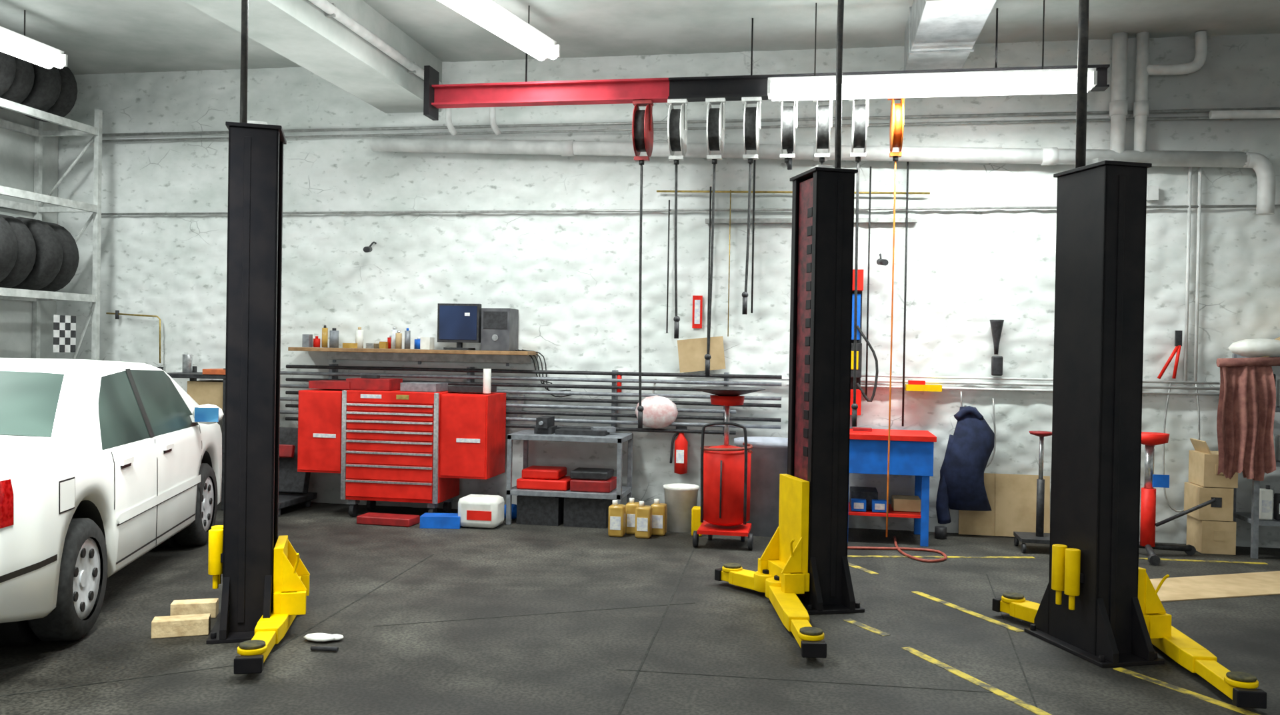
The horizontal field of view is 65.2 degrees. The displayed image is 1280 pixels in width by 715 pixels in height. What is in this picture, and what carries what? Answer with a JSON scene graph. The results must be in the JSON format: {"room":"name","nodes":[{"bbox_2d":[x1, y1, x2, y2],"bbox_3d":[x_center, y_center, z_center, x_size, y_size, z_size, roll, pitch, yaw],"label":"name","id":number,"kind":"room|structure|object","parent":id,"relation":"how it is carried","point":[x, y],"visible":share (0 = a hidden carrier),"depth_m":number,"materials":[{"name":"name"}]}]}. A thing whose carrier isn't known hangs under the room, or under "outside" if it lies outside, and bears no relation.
{"room":"auto repair garage","nodes":[
{"label":"auto repair garage","id":0,"kind":"room"},
{"bbox_2d":[0,108,58,358],"bbox_3d":[-7.484,-0.732,2.982,0.300,4.300,15.000,1,1,10],"label":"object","id":1,"kind":"structure","parent":0,"point":[17,149],"depth_m":9.90,"materials":[{"name":"paint"}]},
{"bbox_2d":[0,500,1279,714],"bbox_3d":[-0.875,1.641,1.981,13.150,0.203,15.300,1,1,10],"label":"floor","id":2,"kind":"structure","parent":0,"point":[565,663],"depth_m":5.42,"materials":[{"name":"concrete"}]},
{"bbox_2d":[0,51,102,360],"bbox_3d":[-6.322,-0.725,6.433,0.791,4.266,7.250,1,1,10],"label":"shelf","id":3,"kind":"object","parent":2,"relation":"on","point":[39,259],"visible":0.88,"depth_m":9.39,"materials":[{"name":"white metal"}]},
{"bbox_2d":[0,358,223,647],"bbox_3d":[-3.946,0.738,6.268,2.076,1.467,4.474,1,1,-10],"label":"sedan","id":4,"kind":"object","parent":2,"relation":"on","point":[105,465],"visible":1,"depth_m":5.46,"materials":[{"name":"white paint"}]},
{"bbox_2d":[151,598,218,638],"bbox_3d":[-2.508,1.437,5.528,0.282,0.090,0.462,1,1,-17],"label":"blocks","id":5,"kind":"object","parent":2,"relation":"on","point":[192,617],"visible":1,"depth_m":5.35},
{"bbox_2d":[157,354,225,510],"bbox_3d":[-4.249,0.694,9.669,1.125,1.444,0.600,1,1,10],"label":"bench","id":6,"kind":"object","parent":2,"relation":"on","point":[211,392],"visible":0.27,"depth_m":9.38,"materials":[{"name":"wood"}]},
{"bbox_2d":[206,120,309,644],"bbox_3d":[-2.097,0.094,5.558,0.517,2.789,0.660,1,1,-16],"label":"lift post","id":7,"kind":"object","parent":2,"relation":"on","point":[259,568],"visible":0.93,"depth_m":5.36,"materials":[{"name":"metal"}]},
{"bbox_2d":[240,0,248,123],"bbox_3d":[-2.239,-2.033,5.670,0.038,1.558,0.040,1,1,10],"label":"post","id":8,"kind":"object","parent":7,"relation":"on","point":[245,3],"depth_m":5.66,"materials":[{"name":"metal"}]},
{"bbox_2d":[233,600,296,674],"bbox_3d":[-1.943,1.398,5.295,0.167,0.135,1.318,1,1,-11],"label":"lift arm","id":9,"kind":"object","parent":7,"relation":"attached to","point":[269,632],"visible":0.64,"depth_m":4.83,"materials":[{"name":"metal"}]},
{"bbox_2d":[278,427,316,516],"bbox_3d":[-3.403,1.054,9.380,0.450,0.759,0.700,1,1,10],"label":"cart","id":10,"kind":"object","parent":2,"relation":"on","point":[293,485],"visible":0.33,"depth_m":9.48,"materials":[{"name":"metal"}]},
{"bbox_2d":[304,633,343,651],"bbox_3d":[-1.662,1.481,5.210,0.208,0.036,0.274,1,1,-9],"label":"rag","id":11,"kind":"object","parent":2,"relation":"on","point":[317,637],"visible":1,"depth_m":5.25,"materials":[{"name":"white fabric"}]},
{"bbox_2d":[297,368,505,517],"bbox_3d":[-2.191,0.770,9.195,1.801,1.371,0.580,1,1,10],"label":"tool chest","id":12,"kind":"object","parent":2,"relation":"on","point":[391,440],"visible":0.98,"depth_m":8.94,"materials":[{"name":"metal"}]},
{"bbox_2d":[356,494,516,529],"bbox_3d":[-1.746,1.335,8.764,1.439,0.263,0.598,1,1,-11],"label":"containers","id":13,"kind":"object","parent":2,"relation":"on","point":[485,511],"visible":0.85,"depth_m":8.61,"materials":[{"name":"white plastic"}]},
{"bbox_2d":[0,548,1037,714],"bbox_3d":[-0.126,1.520,5.981,4.739,0.002,4.076,1,1,10],"label":"joint","id":14,"kind":"object","parent":2,"relation":"on","point":[639,671],"visible":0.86,"depth_m":5.07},
{"bbox_2d":[506,416,633,528],"bbox_3d":[-0.623,1.013,9.001,1.030,0.945,0.540,1,1,10],"label":"rack","id":15,"kind":"object","parent":2,"relation":"on","point":[547,497],"visible":0.93,"depth_m":8.82,"materials":[{"name":"grey metal"}]},
{"bbox_2d":[608,498,667,538],"bbox_3d":[-0.017,1.351,8.437,0.459,0.299,0.294,1,1,10],"label":"jugs","id":16,"kind":"object","parent":2,"relation":"on","point":[637,519],"visible":1,"depth_m":8.34,"materials":[{"name":"yellow plastic"}]},
{"bbox_2d":[663,483,699,532],"bbox_3d":[0.356,1.312,8.718,0.316,0.385,0.316,1,1,10],"label":"bucket","id":17,"kind":"object","parent":2,"relation":"on","point":[680,499],"visible":0.86,"depth_m":8.60,"materials":[{"name":"white plastic"}]},
{"bbox_2d":[691,506,701,536],"bbox_3d":[0.485,1.388,8.472,0.090,0.240,0.120,1,1,10],"label":"jug","id":18,"kind":"object","parent":2,"relation":"on","point":[696,523],"visible":0.59,"depth_m":8.42,"materials":[{"name":"yellow plastic"}]},
{"bbox_2d":[689,386,765,549],"bbox_3d":[0.697,0.880,8.097,0.620,1.271,0.620,1,1,10],"label":"oil drainer","id":19,"kind":"object","parent":2,"relation":"on","point":[725,469],"visible":1,"depth_m":7.92,"materials":[{"name":"metal"}]},
{"bbox_2d":[734,436,787,537],"bbox_3d":[1.104,1.116,8.687,0.590,0.804,0.590,1,1,10],"label":"trash bin","id":20,"kind":"object","parent":2,"relation":"on","point":[769,460],"visible":0.54,"depth_m":8.46,"materials":[{"name":"grey plastic"}]},
{"bbox_2d":[758,164,864,614],"bbox_3d":[1.075,0.163,6.316,0.489,2.749,0.660,1,1,-13],"label":"lift post","id":21,"kind":"object","parent":2,"relation":"on","point":[807,551],"visible":0.94,"depth_m":6.14,"materials":[{"name":"metal"}]},
{"bbox_2d":[714,563,771,592],"bbox_3d":[0.710,1.433,6.575,0.167,0.135,0.488,1,1,-42],"label":"lift arm","id":22,"kind":"object","parent":21,"relation":"attached to","point":[733,573],"visible":0.92,"depth_m":6.55,"materials":[{"name":"metal"}]},
{"bbox_2d":[765,575,826,657],"bbox_3d":[0.875,1.443,5.701,0.167,0.135,1.319,1,1,-1],"label":"lift arm","id":23,"kind":"object","parent":21,"relation":"attached to","point":[792,613],"visible":0.94,"depth_m":5.51,"materials":[{"name":"metal"}]},
{"bbox_2d":[847,427,936,546],"bbox_3d":[2.063,1.072,8.497,0.792,0.928,0.660,1,1,10],"label":"workbench","id":24,"kind":"object","parent":2,"relation":"on","point":[911,451],"visible":0.77,"depth_m":8.21,"materials":[{"name":"metal"}]},
{"bbox_2d":[847,536,947,562],"bbox_3d":[2.160,1.531,7.980,0.736,0.022,0.758,1,1,-44],"label":"hose","id":25,"kind":"object","parent":2,"relation":"on","point":[897,547],"visible":0.98,"depth_m":7.98,"materials":[{"name":"red rubber"}]},
{"bbox_2d":[934,526,946,539],"bbox_3d":[2.566,1.495,8.532,0.095,0.099,0.100,1,1,10],"label":"pump","id":26,"kind":"object","parent":2,"relation":"on","point":[940,532],"visible":1,"depth_m":8.50,"materials":[{"name":"plastic"}]},
{"bbox_2d":[958,473,1049,537],"bbox_3d":[3.158,1.282,8.678,0.750,0.537,0.072,1,1,10],"label":"cardboard sheets","id":27,"kind":"object","parent":2,"relation":"on","point":[1012,499],"visible":0.61,"depth_m":8.66,"materials":[{"name":"beige cardboard"}]},
{"bbox_2d":[1013,430,1051,553],"bbox_3d":[3.239,1.080,8.086,0.340,0.958,0.380,1,1,10],"label":"jack","id":28,"kind":"object","parent":2,"relation":"on","point":[1039,537],"visible":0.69,"depth_m":8.07,"materials":[{"name":"metal"}]},
{"bbox_2d":[1024,158,1171,667],"bbox_3d":[2.510,0.251,5.419,0.517,2.639,0.660,1,1,-13],"label":"lift post","id":29,"kind":"object","parent":2,"relation":"on","point":[1097,606],"visible":1,"depth_m":5.24,"materials":[{"name":"metal"}]},
{"bbox_2d":[992,592,1039,623],"bbox_3d":[2.300,1.467,5.853,0.167,0.135,0.495,1,1,-29],"label":"lift post left arm","id":30,"kind":"object","parent":29,"relation":"attached to","point":[1013,604],"visible":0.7,"depth_m":5.91},
{"bbox_2d":[1150,626,1266,709],"bbox_3d":[2.792,1.482,5.096,0.167,0.135,1.353,1,1,7],"label":"lift post right arm","id":31,"kind":"object","parent":29,"relation":"attached to","point":[1241,687],"visible":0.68,"depth_m":4.77},
{"bbox_2d":[1138,432,1216,565],"bbox_3d":[4.069,1.090,7.874,0.739,0.975,0.658,1,1,10],"label":"jack","id":32,"kind":"object","parent":2,"relation":"on","point":[1149,440],"visible":0.84,"depth_m":7.90,"materials":[{"name":"metal"}]},
{"bbox_2d":[1184,438,1237,555],"bbox_3d":[4.681,1.130,8.206,0.282,0.904,0.343,1,1,10],"label":"stack","id":33,"kind":"object","parent":2,"relation":"on","point":[1211,529],"visible":0.85,"depth_m":8.05,"materials":[{"name":"cardboard"}]},
{"bbox_2d":[1150,571,1279,601],"bbox_3d":[3.983,1.580,6.904,1.843,0.007,0.553,1,1,-17],"label":"cardboard","id":34,"kind":"object","parent":2,"relation":"on","point":[1262,583],"visible":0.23,"depth_m":6.88,"materials":[{"name":"beige cardboard"}]},
{"bbox_2d":[1216,336,1279,558],"bbox_3d":[5.302,0.567,7.992,1.445,2.060,0.623,1,1,10],"label":"cloth","id":35,"kind":"object","parent":2,"relation":"on","point":[1249,399],"visible":1,"depth_m":7.84,"materials":[{"name":"brown fabric"}]},
{"bbox_2d":[0,0,1279,74],"bbox_3d":[-0.796,-2.881,1.942,13.150,0.250,15.300,1,1,10],"label":"ceiling","id":36,"kind":"structure","parent":0,"point":[97,37],"depth_m":8.42,"materials":[{"name":"paint"}]},
{"bbox_2d":[0,10,67,69],"bbox_3d":[-5.259,-2.684,7.464,0.200,0.393,2.440,1,1,10],"label":"ceiling light","id":37,"kind":"object","parent":36,"relation":"attached to","point":[13,43],"visible":1,"depth_m":8.30,"materials":[{"name":"plastic"}]},
{"bbox_2d":[182,0,441,113],"bbox_3d":[-2.964,-2.581,5.220,0.565,0.481,8.999,1,1,10],"label":"ceiling beam","id":38,"kind":"structure","parent":36,"relation":"attached to","point":[299,31],"depth_m":7.88,"materials":[{"name":"white concrete"}]},
{"bbox_2d":[308,0,443,84],"bbox_3d":[-2.649,-2.534,5.150,0.081,0.090,8.970,1,1,10],"label":"pipe","id":39,"kind":"object","parent":38,"relation":"attached to","point":[330,9],"depth_m":7.86,"materials":[{"name":"white metal"}]},
{"bbox_2d":[437,0,559,61],"bbox_3d":[-1.205,-2.636,7.191,0.200,0.343,2.440,1,1,22],"label":"ceiling light","id":40,"kind":"object","parent":36,"relation":"attached to","point":[489,15],"visible":1,"depth_m":7.58,"materials":[{"name":"plastic"}]},
{"bbox_2d":[423,8,1109,537],"bbox_3d":[0.858,-0.681,8.212,5.524,4.197,0.426,1,1,10],"label":"overhead beam","id":41,"kind":"structure","parent":36,"relation":"hanging from","point":[749,89],"depth_m":8.22,"materials":[{"name":"red metal"}]},
{"bbox_2d":[767,0,1097,101],"bbox_3d":[2.200,-2.381,7.661,2.410,0.743,0.200,1,1,10],"label":"ceiling light","id":42,"kind":"object","parent":36,"relation":"hanging from","point":[1059,81],"visible":0.93,"depth_m":7.60,"materials":[{"name":"plastic"}]},
{"bbox_2d":[904,0,996,70],"bbox_3d":[1.892,-2.558,5.173,0.497,0.370,6.595,1,1,10],"label":"ceiling light","id":43,"kind":"object","parent":36,"relation":"attached to","point":[939,34],"depth_m":7.45,"materials":[{"name":"white plastic"}]},
{"bbox_2d":[56,33,1279,548],"bbox_3d":[0.467,-0.648,9.348,13.750,4.400,0.300,1,1,10],"label":"wall","id":44,"kind":"structure","parent":0,"point":[572,279],"depth_m":9.25,"materials":[{"name":"paint"}]},
{"bbox_2d":[288,347,537,366],"bbox_3d":[-2.134,-0.006,9.634,2.368,0.145,0.634,1,1,10],"label":"shelf board","id":45,"kind":"object","parent":44,"relation":"attached to","point":[334,354],"depth_m":9.50,"materials":[{"name":"brown wood"}]},
{"bbox_2d":[302,325,570,397],"bbox_3d":[-1.905,0.032,9.441,2.697,0.643,0.254,1,1,9],"label":"clutter","id":46,"kind":"object","parent":45,"relation":"on","point":[395,341],"visible":0.84,"depth_m":9.50,"materials":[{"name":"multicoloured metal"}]},
{"bbox_2d":[437,303,518,351],"bbox_3d":[-1.527,-0.284,9.377,0.710,0.432,0.300,1,1,10],"label":"desktop computer","id":47,"kind":"object","parent":45,"relation":"on","point":[495,329],"visible":1,"depth_m":9.28,"materials":[{"name":"plastic"}]},
{"bbox_2d":[936,405,994,524],"bbox_3d":[2.791,0.925,8.590,0.400,1.026,0.310,1,1,-24],"label":"jacket","id":48,"kind":"object","parent":44,"relation":"hanging from","point":[961,486],"visible":1,"depth_m":8.52,"materials":[{"name":"blue fabric"}]},
{"bbox_2d":[93,30,1279,512],"bbox_3d":[0.542,-0.781,9.034,12.500,4.023,0.285,1,1,10],"label":"pipes","id":49,"kind":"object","parent":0,"point":[659,412],"depth_m":8.97,"materials":[{"name":"grey metal"}]},
{"bbox_2d":[834,0,843,168],"bbox_3d":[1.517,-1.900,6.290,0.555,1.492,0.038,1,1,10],"label":"post","id":50,"kind":"object","parent":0,"point":[841,3],"depth_m":6.32,"materials":[{"name":"metal"}]},
{"bbox_2d":[1075,0,1089,167],"bbox_3d":[2.404,-1.875,5.418,0.049,1.708,0.052,1,1,10],"label":"post","id":51,"kind":"object","parent":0,"point":[1083,5],"depth_m":5.40,"materials":[{"name":"metal"}]}
]}

